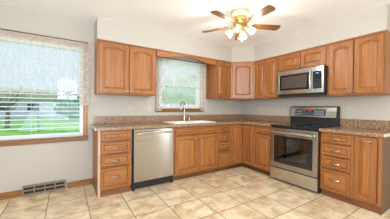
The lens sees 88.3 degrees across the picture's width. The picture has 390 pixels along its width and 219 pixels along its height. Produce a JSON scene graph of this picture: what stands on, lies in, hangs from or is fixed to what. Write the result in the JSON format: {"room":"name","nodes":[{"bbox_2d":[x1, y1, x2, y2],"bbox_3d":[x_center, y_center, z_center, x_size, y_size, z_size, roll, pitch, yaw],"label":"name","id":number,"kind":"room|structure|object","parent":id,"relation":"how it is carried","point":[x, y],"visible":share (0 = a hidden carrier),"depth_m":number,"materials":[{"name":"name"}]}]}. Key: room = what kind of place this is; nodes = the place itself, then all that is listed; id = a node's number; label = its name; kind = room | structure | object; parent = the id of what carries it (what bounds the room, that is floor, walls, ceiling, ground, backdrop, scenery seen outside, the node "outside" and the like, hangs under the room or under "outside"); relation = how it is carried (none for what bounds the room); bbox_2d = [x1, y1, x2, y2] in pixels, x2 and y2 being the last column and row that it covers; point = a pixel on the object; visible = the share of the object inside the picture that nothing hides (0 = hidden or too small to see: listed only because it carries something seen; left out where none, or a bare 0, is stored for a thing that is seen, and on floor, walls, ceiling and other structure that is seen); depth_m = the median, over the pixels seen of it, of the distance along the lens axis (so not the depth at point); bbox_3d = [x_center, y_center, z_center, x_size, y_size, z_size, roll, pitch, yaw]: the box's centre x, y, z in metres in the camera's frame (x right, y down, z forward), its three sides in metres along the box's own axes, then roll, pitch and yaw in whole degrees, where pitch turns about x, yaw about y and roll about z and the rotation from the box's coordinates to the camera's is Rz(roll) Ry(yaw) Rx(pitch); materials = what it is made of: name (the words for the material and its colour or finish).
{"room":"kitchen","nodes":[
{"label":"kitchen","id":0,"kind":"room"},
{"bbox_2d":[0,5,241,192],"bbox_3d":[-1.176,-0.082,3.400,5.640,2.445,0.120,0,1,-33],"label":"wall","id":1,"kind":"structure","parent":0,"point":[30,164],"depth_m":2.88,"materials":[{"name":"beige paint"}]},
{"bbox_2d":[0,190,21,199],"bbox_3d":[-2.844,1.093,2.264,1.370,0.085,0.022,0,1,-33],"label":"baseboard","id":2,"kind":"structure","parent":1,"relation":"attached to","point":[18,193],"depth_m":2.57,"materials":[{"name":"brown wood"}]},
{"bbox_2d":[0,40,87,145],"bbox_3d":[-2.411,-0.258,2.567,1.850,1.440,0.145,0,1,-33],"label":"window","id":3,"kind":"structure","parent":1,"relation":"in","point":[84,129],"depth_m":2.83,"materials":[{"name":"white plastic"}]},
{"bbox_2d":[0,39,81,137],"bbox_3d":[-2.402,-0.278,2.553,1.680,1.280,0.030,0,1,-33],"label":"window blind","id":4,"kind":"object","parent":3,"relation":"attached to","point":[67,107],"visible":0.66,"depth_m":2.73,"materials":[{"name":"white plastic"}]},
{"bbox_2d":[22,179,65,196],"bbox_3d":[-2.058,1.073,2.760,0.482,0.130,0.033,0,1,-33],"label":"air vent","id":5,"kind":"object","parent":1,"relation":"in","point":[33,189],"visible":1,"depth_m":2.74,"materials":[{"name":"beige metal"}]},
{"bbox_2d":[0,28,87,43],"bbox_3d":[-2.394,-0.990,2.494,1.881,0.024,0.067,0,1,-33],"label":"curtain rod","id":6,"kind":"object","parent":1,"relation":"attached to","point":[0,28],"visible":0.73,"depth_m":2.68,"materials":[{"name":"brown metal"}]},
{"bbox_2d":[0,30,89,105],"bbox_3d":[-2.359,-0.521,2.492,1.865,0.918,0.023,0,1,-33],"label":"lace curtain","id":7,"kind":"object","parent":6,"relation":"hanging from","point":[84,73],"visible":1,"depth_m":2.85,"materials":[{"name":"white fabric"}]},
{"bbox_2d":[67,178,91,187],"bbox_3d":[-1.710,1.097,2.991,0.325,0.085,0.022,0,1,-33],"label":"baseboard","id":8,"kind":"structure","parent":1,"relation":"attached to","point":[77,183],"depth_m":2.98,"materials":[{"name":"brown wood"}]},
{"bbox_2d":[94,39,156,96],"bbox_3d":[-1.077,-0.610,3.167,0.878,0.762,0.366,0,1,-33],"label":"upper cabinet","id":9,"kind":"object","parent":1,"relation":"attached to","point":[123,69],"visible":1,"depth_m":3.01,"materials":[{"name":"brown wood"}]},
{"bbox_2d":[155,55,202,111],"bbox_3d":[-0.287,-0.462,3.925,1.060,1.020,0.145,0,1,-33],"label":"window","id":10,"kind":"structure","parent":1,"relation":"in","point":[165,107],"depth_m":3.97,"materials":[{"name":"white plastic"}]},
{"bbox_2d":[156,56,205,63],"bbox_3d":[-0.257,-0.944,3.871,1.126,0.024,0.057,0,1,-33],"label":"curtain rod","id":11,"kind":"object","parent":1,"relation":"attached to","point":[156,56],"visible":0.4,"depth_m":3.85,"materials":[{"name":"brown metal"}]},
{"bbox_2d":[156,57,205,110],"bbox_3d":[-0.239,-0.455,3.863,1.075,0.959,0.025,0,1,-33],"label":"lace curtain","id":12,"kind":"object","parent":11,"relation":"hanging from","point":[169,72],"visible":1,"depth_m":3.82,"materials":[{"name":"white fabric"}]},
{"bbox_2d":[94,114,289,123],"bbox_3d":[0.125,0.177,3.417,3.189,0.121,1.259,0,1,-33],"label":"backsplash","id":13,"kind":"structure","parent":1,"relation":"attached to","point":[154,118],"depth_m":3.82,"materials":[{"name":"brown stone"}]},
{"bbox_2d":[206,60,230,98],"bbox_3d":[0.502,-0.605,4.179,0.404,0.762,0.366,0,1,-33],"label":"upper cabinet","id":14,"kind":"object","parent":1,"relation":"attached to","point":[218,76],"visible":0.96,"depth_m":4.06,"materials":[{"name":"brown wood"}]},
{"bbox_2d":[226,61,259,99],"bbox_3d":[1.024,-0.602,4.346,0.678,0.762,0.650,0,1,-33],"label":"upper cabinet","id":15,"kind":"object","parent":1,"relation":"attached to","point":[242,73],"visible":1,"depth_m":4.11,"materials":[{"name":"brown wood"}]},
{"bbox_2d":[0,166,389,218],"bbox_3d":[0.545,1.232,0.710,5.640,0.100,6.540,0,1,-33],"label":"floor","id":16,"kind":"structure","parent":0,"point":[241,192],"depth_m":2.48,"materials":[{"name":"beige tile"}]},
{"bbox_2d":[93,129,131,198],"bbox_3d":[-1.217,0.708,2.925,0.428,0.874,0.656,0,1,-33],"label":"base cabinet","id":17,"kind":"object","parent":16,"relation":"on","point":[112,149],"visible":0.98,"depth_m":2.69,"materials":[{"name":"brown wood"}]},
{"bbox_2d":[131,127,173,190],"bbox_3d":[-0.742,0.710,3.189,0.636,0.872,0.664,0,1,-33],"label":"dishwasher","id":18,"kind":"object","parent":16,"relation":"on","point":[152,158],"visible":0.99,"depth_m":2.93,"materials":[{"name":"silver metal"}]},
{"bbox_2d":[173,125,217,180],"bbox_3d":[-0.105,0.711,3.638,0.900,0.874,0.655,0,1,-33],"label":"base cabinet","id":19,"kind":"object","parent":16,"relation":"on","point":[195,147],"visible":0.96,"depth_m":3.37,"materials":[{"name":"brown wood"}]},
{"bbox_2d":[216,124,230,171],"bbox_3d":[0.407,0.712,3.966,0.312,0.874,0.656,0,1,-33],"label":"base cabinet","id":20,"kind":"object","parent":16,"relation":"on","point":[224,131],"visible":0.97,"depth_m":3.72,"materials":[{"name":"brown wood"}]},
{"bbox_2d":[228,124,257,170],"bbox_3d":[0.994,0.716,4.179,0.902,0.874,0.932,0,1,-33],"label":"base cabinet","id":21,"kind":"object","parent":16,"relation":"on","point":[243,136],"visible":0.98,"depth_m":3.86,"materials":[{"name":"brown wood"}]},
{"bbox_2d":[90,114,289,130],"bbox_3d":[0.111,0.197,3.395,3.237,0.160,1.283,0,1,-33],"label":"countertop","id":22,"kind":"structure","parent":21,"relation":"on","point":[101,123],"depth_m":3.56,"materials":[{"name":"brown stone"}]},
{"bbox_2d":[180,101,188,120],"bbox_3d":[-0.228,0.026,3.743,0.116,0.381,0.215,1,1,39],"label":"faucet","id":23,"kind":"object","parent":22,"relation":"on","point":[184,116],"visible":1,"depth_m":3.80,"materials":[{"name":"silver metal"}]},
{"bbox_2d":[163,120,213,123],"bbox_3d":[-0.098,0.312,3.654,0.840,0.184,0.475,0,1,-33],"label":"sink","id":24,"kind":"object","parent":22,"relation":"in","point":[193,121],"visible":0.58,"depth_m":3.65,"materials":[{"name":"white ceramic"}]},
{"bbox_2d":[256,125,271,175],"bbox_3d":[1.444,0.724,3.706,0.656,0.874,0.346,0,1,-33],"label":"base cabinet","id":25,"kind":"object","parent":16,"relation":"on","point":[263,165],"visible":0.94,"depth_m":3.55,"materials":[{"name":"brown wood"}]},
{"bbox_2d":[270,106,339,193],"bbox_3d":[1.713,0.557,3.210,0.731,1.222,0.760,0,1,-33],"label":"electric range","id":26,"kind":"object","parent":16,"relation":"on","point":[295,146],"visible":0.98,"depth_m":3.06,"materials":[{"name":"silver metal"}]},
{"bbox_2d":[270,127,318,177],"bbox_3d":[1.461,0.616,3.050,0.135,0.633,0.752,0,1,-33],"label":"oven","id":27,"kind":"object","parent":26,"relation":"in","point":[294,150],"depth_m":2.99,"materials":[{"name":"silver metal"}]},
{"bbox_2d":[270,123,334,129],"bbox_3d":[1.723,0.269,3.213,0.610,0.028,0.760,0,1,-33],"label":"cooktop","id":28,"kind":"object","parent":26,"relation":"in","point":[287,126],"depth_m":3.16,"materials":[{"name":"black glass"}]},
{"bbox_2d":[320,132,353,204],"bbox_3d":[2.054,0.739,2.754,0.656,0.874,0.372,0,1,-33],"label":"base cabinet","id":29,"kind":"object","parent":16,"relation":"on","point":[336,152],"visible":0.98,"depth_m":2.58,"materials":[{"name":"brown wood"}]},
{"bbox_2d":[319,119,389,137],"bbox_3d":[2.142,0.223,2.629,0.644,0.160,0.668,0,1,-33],"label":"countertop","id":30,"kind":"structure","parent":29,"relation":"on","point":[374,128],"depth_m":2.67,"materials":[{"name":"brown stone"}]},
{"bbox_2d":[352,135,389,215],"bbox_3d":[2.233,0.743,2.476,0.656,0.874,0.284,0,1,-33],"label":"base cabinet","id":31,"kind":"object","parent":16,"relation":"on","point":[371,155],"visible":0.94,"depth_m":2.31,"materials":[{"name":"brown wood"}]},
{"bbox_2d":[0,0,389,46],"bbox_3d":[0.568,-1.313,0.686,5.640,0.100,6.540,0,1,-33],"label":"ceiling","id":32,"kind":"structure","parent":0,"point":[188,18],"depth_m":2.67,"materials":[{"name":"white paint"}]},
{"bbox_2d":[202,5,279,41],"bbox_3d":[0.590,-1.076,2.580,1.046,0.408,1.035,0,1,-33],"label":"ceiling fan","id":33,"kind":"object","parent":32,"relation":"hanging from","point":[240,20],"visible":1,"depth_m":2.54,"materials":[{"name":"brown wood"}]},
{"bbox_2d":[95,4,389,61],"bbox_3d":[0.513,-1.129,2.825,3.183,0.309,2.645,0,1,-33],"label":"soffit","id":34,"kind":"structure","parent":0,"point":[377,19],"depth_m":3.15,"materials":[{"name":"beige paint"}]},
{"bbox_2d":[157,49,215,64],"bbox_3d":[-0.107,-0.930,3.613,1.227,0.112,0.030,0,1,-33],"label":"valance board","id":35,"kind":"object","parent":34,"relation":"attached to","point":[161,53],"visible":1,"depth_m":3.52,"materials":[{"name":"brown wood"}]},
{"bbox_2d":[242,95,389,120],"bbox_3d":[2.880,-0.034,2.188,0.120,2.445,6.300,0,1,-33],"label":"wall","id":36,"kind":"structure","parent":0,"point":[374,107],"depth_m":3.12,"materials":[{"name":"beige paint"}]},
{"bbox_2d":[255,56,287,98],"bbox_3d":[1.476,-0.594,3.930,0.366,0.762,0.553,0,1,-33],"label":"upper cabinet","id":37,"kind":"object","parent":36,"relation":"attached to","point":[266,70],"visible":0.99,"depth_m":3.83,"materials":[{"name":"brown wood"}]},
{"bbox_2d":[279,44,327,71],"bbox_3d":[1.844,-0.810,3.357,0.366,0.312,0.800,0,1,-33],"label":"upper cabinet","id":38,"kind":"object","parent":36,"relation":"attached to","point":[315,56],"visible":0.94,"depth_m":3.22,"materials":[{"name":"brown wood"}]},
{"bbox_2d":[277,65,327,97],"bbox_3d":[1.806,-0.432,3.312,0.470,0.436,0.757,0,1,-33],"label":"microwave","id":39,"kind":"object","parent":38,"relation":"attached to","point":[311,81],"visible":0.97,"depth_m":3.14,"materials":[{"name":"silver metal"}]},
{"bbox_2d":[342,106,347,113],"bbox_3d":[2.260,0.010,3.033,0.010,0.116,0.072,0,1,-33],"label":"wall outlet","id":40,"kind":"object","parent":36,"relation":"attached to","point":[344,108],"visible":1,"depth_m":3.03,"materials":[{"name":"beige plastic"}]},
{"bbox_2d":[327,30,389,96],"bbox_3d":[2.233,-0.576,2.750,0.366,0.762,0.644,0,1,-33],"label":"upper cabinet","id":41,"kind":"object","parent":36,"relation":"attached to","point":[357,66],"visible":1,"depth_m":2.61,"materials":[{"name":"brown wood"}]},
{"bbox_2d":[340,119,389,129],"bbox_3d":[2.400,0.204,2.804,0.021,0.121,0.650,0,1,-33],"label":"backsplash","id":42,"kind":"structure","parent":36,"relation":"attached to","point":[355,123],"depth_m":2.80,"materials":[{"name":"brown stone"}]},
{"label":"outside","id":43,"kind":"structure","parent":0,"visible":0},
{"bbox_2d":[0,118,78,135],"bbox_3d":[-7.955,1.581,18.966,120.000,0.200,32.400,0,1,-33],"label":"ground","id":44,"kind":"structure","parent":43,"point":[70,129],"depth_m":16.54,"materials":[{"name":"green plant"}]},
{"bbox_2d":[0,83,24,127],"bbox_3d":[-14.361,-0.328,15.783,2.244,3.578,2.246,1,1,12],"label":"bare tree","id":45,"kind":"object","parent":44,"relation":"on","point":[11,99],"visible":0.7,"depth_m":15.52,"materials":[{"name":"grey plant"}]},
{"bbox_2d":[6,116,78,132],"bbox_3d":[-10.444,0.944,13.084,18.455,1.140,0.070,0,1,-33],"label":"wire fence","id":46,"kind":"object","parent":44,"relation":"on","point":[38,116],"visible":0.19,"depth_m":13.14,"materials":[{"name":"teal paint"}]},
{"bbox_2d":[53,93,79,119],"bbox_3d":[-15.940,-0.515,25.937,3.833,3.733,3.838,0,1,-33],"label":"tree","id":47,"kind":"object","parent":44,"relation":"on","point":[60,106],"visible":0.61,"depth_m":24.57,"materials":[{"name":"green plant"}]},
{"bbox_2d":[162,86,194,104],"bbox_3d":[-0.219,-0.150,12.488,3.459,3.546,3.588,1,1,10],"label":"tree","id":48,"kind":"object","parent":44,"relation":"on","point":[170,95],"visible":0.22,"depth_m":11.05,"materials":[{"name":"green plant"}]},
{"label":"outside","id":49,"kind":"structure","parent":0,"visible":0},
{"bbox_2d":[0,112,66,118],"bbox_3d":[-45.572,0.681,77.637,120.000,0.200,107.000,0,1,-33],"label":"ground","id":50,"kind":"structure","parent":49,"point":[55,113],"depth_m":31.21,"materials":[{"name":"concrete"}]},
{"bbox_2d":[0,87,57,117],"bbox_3d":[-31.489,-1.140,30.209,17.700,4.600,9.200,0,1,-33],"label":"house","id":51,"kind":"structure","parent":50,"relation":"on","point":[36,95],"depth_m":30.16,"materials":[{"name":"grey"}]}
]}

